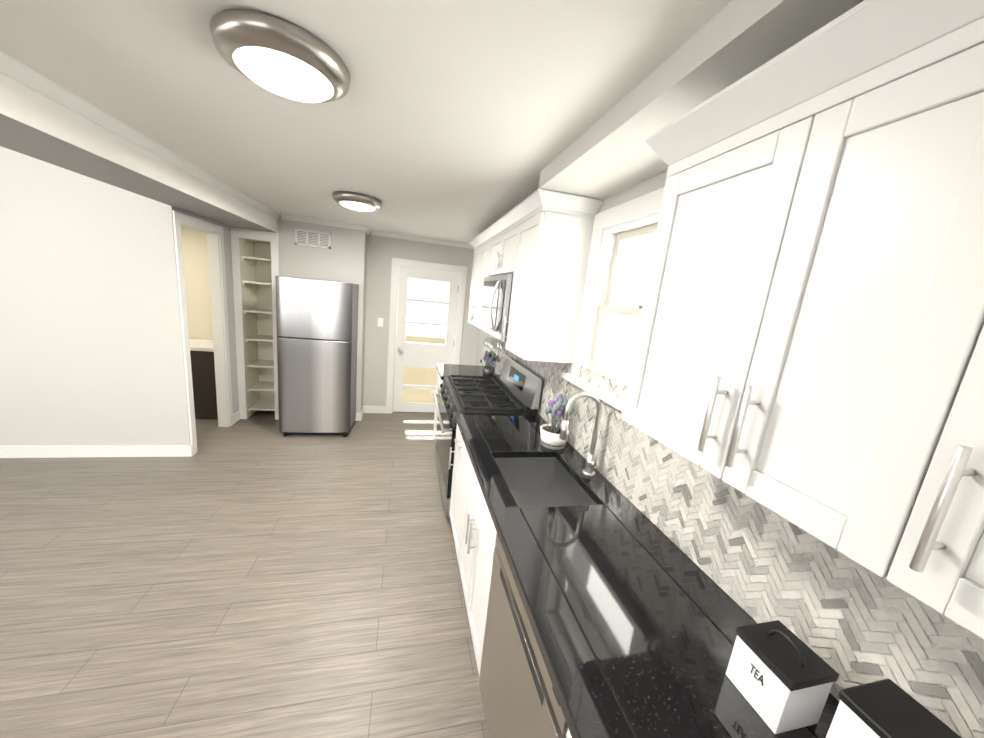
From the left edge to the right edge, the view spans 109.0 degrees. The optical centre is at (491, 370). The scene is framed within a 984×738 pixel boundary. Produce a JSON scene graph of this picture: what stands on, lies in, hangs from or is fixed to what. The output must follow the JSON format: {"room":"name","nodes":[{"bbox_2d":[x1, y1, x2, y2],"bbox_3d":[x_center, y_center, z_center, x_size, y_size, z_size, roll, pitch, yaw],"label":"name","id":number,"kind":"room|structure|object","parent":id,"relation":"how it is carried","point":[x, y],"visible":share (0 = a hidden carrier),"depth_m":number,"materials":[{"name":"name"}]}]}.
{"room":"kitchen","nodes":[
{"label":"kitchen","id":0,"kind":"room"},
{"bbox_2d":[0,146,190,445],"bbox_3d":[-4.193,-0.893,2.627,3.130,3.300,0.075,3,12,-14],"label":"wall","id":1,"kind":"structure","parent":0,"point":[91,348],"depth_m":2.90,"materials":[{"name":"grey paint"}]},
{"bbox_2d":[0,445,192,457],"bbox_3d":[-4.337,0.673,2.911,3.144,0.105,0.013,3,12,-14],"label":"baseboard","id":2,"kind":"structure","parent":1,"relation":"attached to","point":[89,451],"depth_m":3.11,"materials":[{"name":"white wood"}]},
{"bbox_2d":[181,226,212,339],"bbox_3d":[-3.797,-0.750,4.351,1.310,2.400,0.100,3,12,-14],"label":"wall","id":3,"kind":"structure","parent":0,"point":[196,270],"depth_m":4.27,"materials":[{"name":"beige paint"}]},
{"bbox_2d":[177,208,238,419],"bbox_3d":[-2.884,-0.491,3.561,0.100,2.400,0.925,3,12,-14],"label":"wall","id":4,"kind":"structure","parent":0,"point":[230,302],"depth_m":3.90,"materials":[{"name":"grey paint"}]},
{"bbox_2d":[172,210,232,454],"bbox_3d":[-2.859,-0.350,3.463,0.116,2.170,0.805,3,12,-14],"label":"trim","id":5,"kind":"structure","parent":4,"relation":"attached to","point":[216,262],"depth_m":3.63,"materials":[{"name":"white wood"}]},
{"bbox_2d":[0,410,488,737],"bbox_3d":[-1.863,1.379,1.250,7.200,0.100,9.800,3,12,-14],"label":"floor","id":6,"kind":"structure","parent":0,"point":[257,574],"depth_m":1.95,"materials":[{"name":"brown wood"}]},
{"bbox_2d":[189,339,217,418],"bbox_3d":[-3.546,0.087,4.252,0.710,0.860,0.550,3,12,-14],"label":"bathroom vanity","id":7,"kind":"object","parent":6,"relation":"on","point":[203,375],"visible":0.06,"depth_m":4.05,"materials":[{"name":"brown wood"}]},
{"bbox_2d":[275,276,358,436],"bbox_3d":[-1.973,-0.153,4.029,0.737,1.735,0.540,3,12,-14],"label":"refrigerator","id":8,"kind":"object","parent":6,"relation":"on","point":[317,326],"visible":1,"depth_m":3.78,"materials":[{"name":"silver metal"}]},
{"bbox_2d":[393,335,445,402],"bbox_3d":[-1.026,0.006,5.394,1.900,1.060,0.050,3,12,-14],"label":"screen","id":9,"kind":"object","parent":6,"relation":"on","point":[420,381],"depth_m":5.38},
{"bbox_2d":[433,370,442,438],"bbox_3d":[-0.333,0.462,4.011,0.657,0.874,0.650,3,12,-14],"label":"base cabinet","id":10,"kind":"object","parent":6,"relation":"on","point":[439,382],"visible":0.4,"depth_m":4.07,"materials":[{"name":"white wood"}]},
{"bbox_2d":[436,363,495,379],"bbox_3d":[-0.277,0.016,3.921,0.637,0.039,0.650,3,12,-14],"label":"countertop","id":11,"kind":"structure","parent":10,"relation":"on","point":[445,370],"depth_m":3.90,"materials":[{"name":"black stone"}]},
{"bbox_2d":[480,350,499,377],"bbox_3d":[-0.023,-0.073,3.698,0.211,0.276,0.205,3,12,-14],"label":"potted plant","id":12,"kind":"object","parent":11,"relation":"on","point":[488,369],"visible":1,"depth_m":3.66,"materials":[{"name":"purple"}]},
{"bbox_2d":[448,425,497,676],"bbox_3d":[0.125,0.908,2.096,0.657,0.874,1.192,3,12,-14],"label":"base cabinet","id":13,"kind":"object","parent":6,"relation":"on","point":[473,529],"visible":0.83,"depth_m":1.77,"materials":[{"name":"white wood"}]},
{"bbox_2d":[455,413,838,737],"bbox_3d":[0.297,0.683,1.498,0.637,0.240,2.304,3,12,-14],"label":"countertop","id":14,"kind":"structure","parent":13,"relation":"on","point":[637,617],"depth_m":1.02,"materials":[{"name":"black stone"}]},
{"bbox_2d":[540,394,573,449],"bbox_3d":[0.378,0.292,2.067,0.172,0.306,0.175,3,12,-14],"label":"potted plant","id":15,"kind":"object","parent":14,"relation":"on","point":[550,434],"visible":0.9,"depth_m":2.04,"materials":[{"name":"white"}]},
{"bbox_2d":[559,392,601,476],"bbox_3d":[0.439,0.314,1.696,0.218,0.427,0.106,3,12,-14],"label":"faucet","id":16,"kind":"object","parent":14,"relation":"on","point":[591,461],"visible":0.98,"depth_m":1.70,"materials":[{"name":"silver metal"}]},
{"bbox_2d":[726,620,838,733],"bbox_3d":[0.636,0.658,0.778,0.126,0.167,0.126,3,12,-14],"label":"tea canister","id":17,"kind":"object","parent":14,"relation":"on","point":[781,676],"visible":1,"depth_m":0.74,"materials":[{"name":"white metal"}]},
{"bbox_2d":[826,679,961,737],"bbox_3d":[0.667,0.675,0.589,0.124,0.218,0.124,3,12,-14],"label":"coffee canister","id":18,"kind":"object","parent":14,"relation":"on","point":[886,708],"visible":1,"depth_m":0.59,"materials":[{"name":"white metal"}]},
{"bbox_2d":[433,356,541,517],"bbox_3d":[-0.154,0.499,3.119,0.687,1.200,1.130,3,12,-14],"label":"range","id":19,"kind":"object","parent":6,"relation":"on","point":[514,387],"visible":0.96,"depth_m":2.88,"materials":[{"name":"silver metal"}]},
{"bbox_2d":[479,531,567,737],"bbox_3d":[0.321,1.113,1.223,0.568,0.868,0.634,3,12,-14],"label":"dishwasher","id":20,"kind":"object","parent":6,"relation":"on","point":[518,696],"visible":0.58,"depth_m":1.12,"materials":[{"name":"silver metal"}]},
{"bbox_2d":[566,728,571,737],"bbox_3d":[0.459,1.234,0.698,0.657,0.874,0.468,3,12,-14],"label":"base cabinet","id":21,"kind":"object","parent":6,"relation":"on","point":[568,734],"depth_m":0.76,"materials":[{"name":"white wood"}]},
{"bbox_2d":[230,214,367,417],"bbox_3d":[-2.372,-0.609,4.381,1.480,2.400,0.450,3,12,-14],"label":"wall","id":22,"kind":"structure","parent":0,"point":[343,259],"depth_m":4.17,"materials":[{"name":"grey paint"}]},
{"bbox_2d":[230,229,278,419],"bbox_3d":[-2.720,-0.468,4.085,0.465,2.175,0.016,3,12,-14],"label":"trim","id":23,"kind":"structure","parent":22,"relation":"attached to","point":[272,239],"depth_m":4.00,"materials":[{"name":"white wood"}]},
{"bbox_2d":[241,256,274,411],"bbox_3d":[-2.780,-0.424,4.315,0.313,1.835,0.368,3,12,-14],"label":"pantry shelves","id":24,"kind":"object","parent":22,"relation":"attached to","point":[267,405],"visible":0.54,"depth_m":4.29,"materials":[{"name":"white wood"}]},
{"bbox_2d":[295,229,330,248],"bbox_3d":[-2.041,-1.508,4.005,0.370,0.170,0.012,3,12,-14],"label":"air vent","id":25,"kind":"object","parent":22,"relation":"in","point":[313,238],"visible":1,"depth_m":4.00,"materials":[{"name":"white metal"}]},
{"bbox_2d":[277,214,371,234],"bbox_3d":[-1.897,-1.680,3.989,0.927,0.060,0.035,3,12,-14],"label":"crown molding","id":26,"kind":"structure","parent":22,"relation":"attached to","point":[286,217],"depth_m":3.99,"materials":[{"name":"white wood"}]},
{"bbox_2d":[355,412,361,420],"bbox_3d":[-2.151,0.574,4.465,0.924,0.105,0.014,3,12,-14],"label":"baseboard","id":27,"kind":"structure","parent":22,"relation":"attached to","point":[358,415],"depth_m":4.56,"materials":[{"name":"white wood"}]},
{"bbox_2d":[0,0,732,243],"bbox_3d":[-1.603,-1.486,0.592,7.300,1.000,9.900,3,12,-14],"label":"ceiling","id":28,"kind":"structure","parent":0,"point":[464,121],"depth_m":1.24,"materials":[{"name":"white paint"}]},
{"bbox_2d":[0,73,276,232],"bbox_3d":[-1.679,-0.745,-0.044,0.458,0.200,8.200,3,12,-14],"label":"soffit","id":29,"kind":"structure","parent":28,"relation":"attached to","point":[35,124],"depth_m":1.79,"materials":[{"name":"white paint"}]},
{"bbox_2d":[0,51,279,218],"bbox_3d":[-1.435,-0.801,0.001,0.030,0.060,8.200,3,12,-14],"label":"crown molding","id":30,"kind":"structure","parent":29,"relation":"attached to","point":[16,70],"depth_m":1.66,"materials":[{"name":"white wood"}]},
{"bbox_2d":[210,9,350,102],"bbox_3d":[-0.639,-0.932,1.091,0.370,0.087,0.370,3,12,-14],"label":"ceiling light","id":31,"kind":"object","parent":28,"relation":"attached to","point":[280,56],"visible":1,"depth_m":1.00,"materials":[{"name":"grey metal"}]},
{"bbox_2d":[332,191,381,211],"bbox_3d":[-1.069,-1.332,2.797,0.370,0.087,0.370,3,12,-14],"label":"ceiling light","id":32,"kind":"object","parent":28,"relation":"attached to","point":[356,201],"visible":1,"depth_m":2.69,"materials":[{"name":"grey"}]},
{"bbox_2d":[539,0,863,199],"bbox_3d":[0.638,-0.782,0.999,0.370,0.085,1.855,3,12,-14],"label":"ceiling bulkhead","id":33,"kind":"object","parent":28,"relation":"attached to","point":[610,153],"visible":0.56,"depth_m":0.94,"materials":[{"name":"white paint"}]},
{"bbox_2d":[363,232,478,412],"bbox_3d":[-0.901,-0.562,4.886,1.720,2.400,0.120,3,12,-14],"label":"wall","id":34,"kind":"structure","parent":0,"point":[382,252],"depth_m":4.67,"materials":[{"name":"grey paint"}]},
{"bbox_2d":[365,406,385,412],"bbox_3d":[-1.630,0.538,4.897,0.280,0.105,0.014,3,12,-14],"label":"baseboard","id":35,"kind":"structure","parent":34,"relation":"attached to","point":[368,409],"depth_m":4.89,"materials":[{"name":"white wood"}]},
{"bbox_2d":[378,318,382,326],"bbox_3d":[-1.479,-0.646,4.656,0.072,0.116,0.015,3,12,-14],"label":"light switch","id":36,"kind":"object","parent":34,"relation":"attached to","point":[380,322],"visible":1,"depth_m":4.66,"materials":[{"name":"white plastic"}]},
{"bbox_2d":[372,231,473,248],"bbox_3d":[-0.809,-1.692,4.562,1.530,0.050,0.035,3,12,-14],"label":"crown molding","id":37,"kind":"structure","parent":34,"relation":"attached to","point":[376,233],"depth_m":4.53,"materials":[{"name":"white wood"}]},
{"bbox_2d":[393,267,458,411],"bbox_3d":[-0.918,-0.370,4.879,0.806,2.000,0.121,3,12,-14],"label":"door","id":38,"kind":"structure","parent":34,"relation":"in","point":[422,355],"depth_m":4.88,"materials":[{"name":"white wood"}]},
{"bbox_2d":[386,258,467,413],"bbox_3d":[-0.928,-0.419,4.903,0.986,2.108,0.138,3,12,-14],"label":"door frame","id":39,"kind":"structure","parent":34,"relation":"attached to","point":[397,263],"depth_m":4.75,"materials":[{"name":"white wood"}]},
{"bbox_2d":[476,171,839,701],"bbox_3d":[0.281,-0.117,3.335,0.140,2.400,6.155,3,12,-14],"label":"wall","id":40,"kind":"structure","parent":0,"point":[657,182],"depth_m":1.72,"materials":[{"name":"grey paint"}]},
{"bbox_2d":[468,236,503,331],"bbox_3d":[0.018,-0.848,3.557,0.326,0.812,0.836,3,12,-14],"label":"upper cabinet","id":41,"kind":"object","parent":40,"relation":"attached to","point":[480,259],"depth_m":3.52,"materials":[{"name":"white wood"}]},
{"bbox_2d":[484,335,504,351],"bbox_3d":[0.033,-0.311,3.460,0.180,0.186,0.306,3,12,-14],"label":"rail","id":42,"kind":"object","parent":41,"relation":"hanging from","point":[491,345],"visible":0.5,"depth_m":3.44,"materials":[{"name":"silver metal"}]},
{"bbox_2d":[484,220,515,276],"bbox_3d":[0.228,-0.902,2.733,0.326,0.332,0.799,3,12,-14],"label":"upper cabinet","id":43,"kind":"object","parent":40,"relation":"attached to","point":[500,242],"depth_m":2.67,"materials":[{"name":"white wood"}]},
{"bbox_2d":[479,274,512,340],"bbox_3d":[0.141,-0.511,2.803,0.422,0.455,0.789,3,12,-14],"label":"microwave","id":44,"kind":"object","parent":43,"relation":"attached to","point":[496,299],"visible":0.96,"depth_m":2.56,"materials":[{"name":"silver metal"}]},
{"bbox_2d":[504,200,597,362],"bbox_3d":[0.339,-0.514,2.210,0.326,0.852,0.415,3,12,-14],"label":"upper cabinet","id":45,"kind":"object","parent":40,"relation":"attached to","point":[536,243],"depth_m":2.03,"materials":[{"name":"white wood"}]},
{"bbox_2d":[490,336,983,737],"bbox_3d":[0.442,0.151,2.330,0.003,0.483,4.052,3,12,-14],"label":"tile backsplash","id":46,"kind":"structure","parent":40,"relation":"attached to","point":[851,622],"depth_m":0.93,"materials":[{"name":"white tile"}]},
{"bbox_2d":[622,0,983,639],"bbox_3d":[0.680,-0.143,0.674,0.376,0.820,0.932,3,12,-14],"label":"upper cabinet","id":47,"kind":"object","parent":40,"relation":"attached to","point":[808,356],"visible":1,"depth_m":0.56,"materials":[{"name":"white wood"}]}
]}

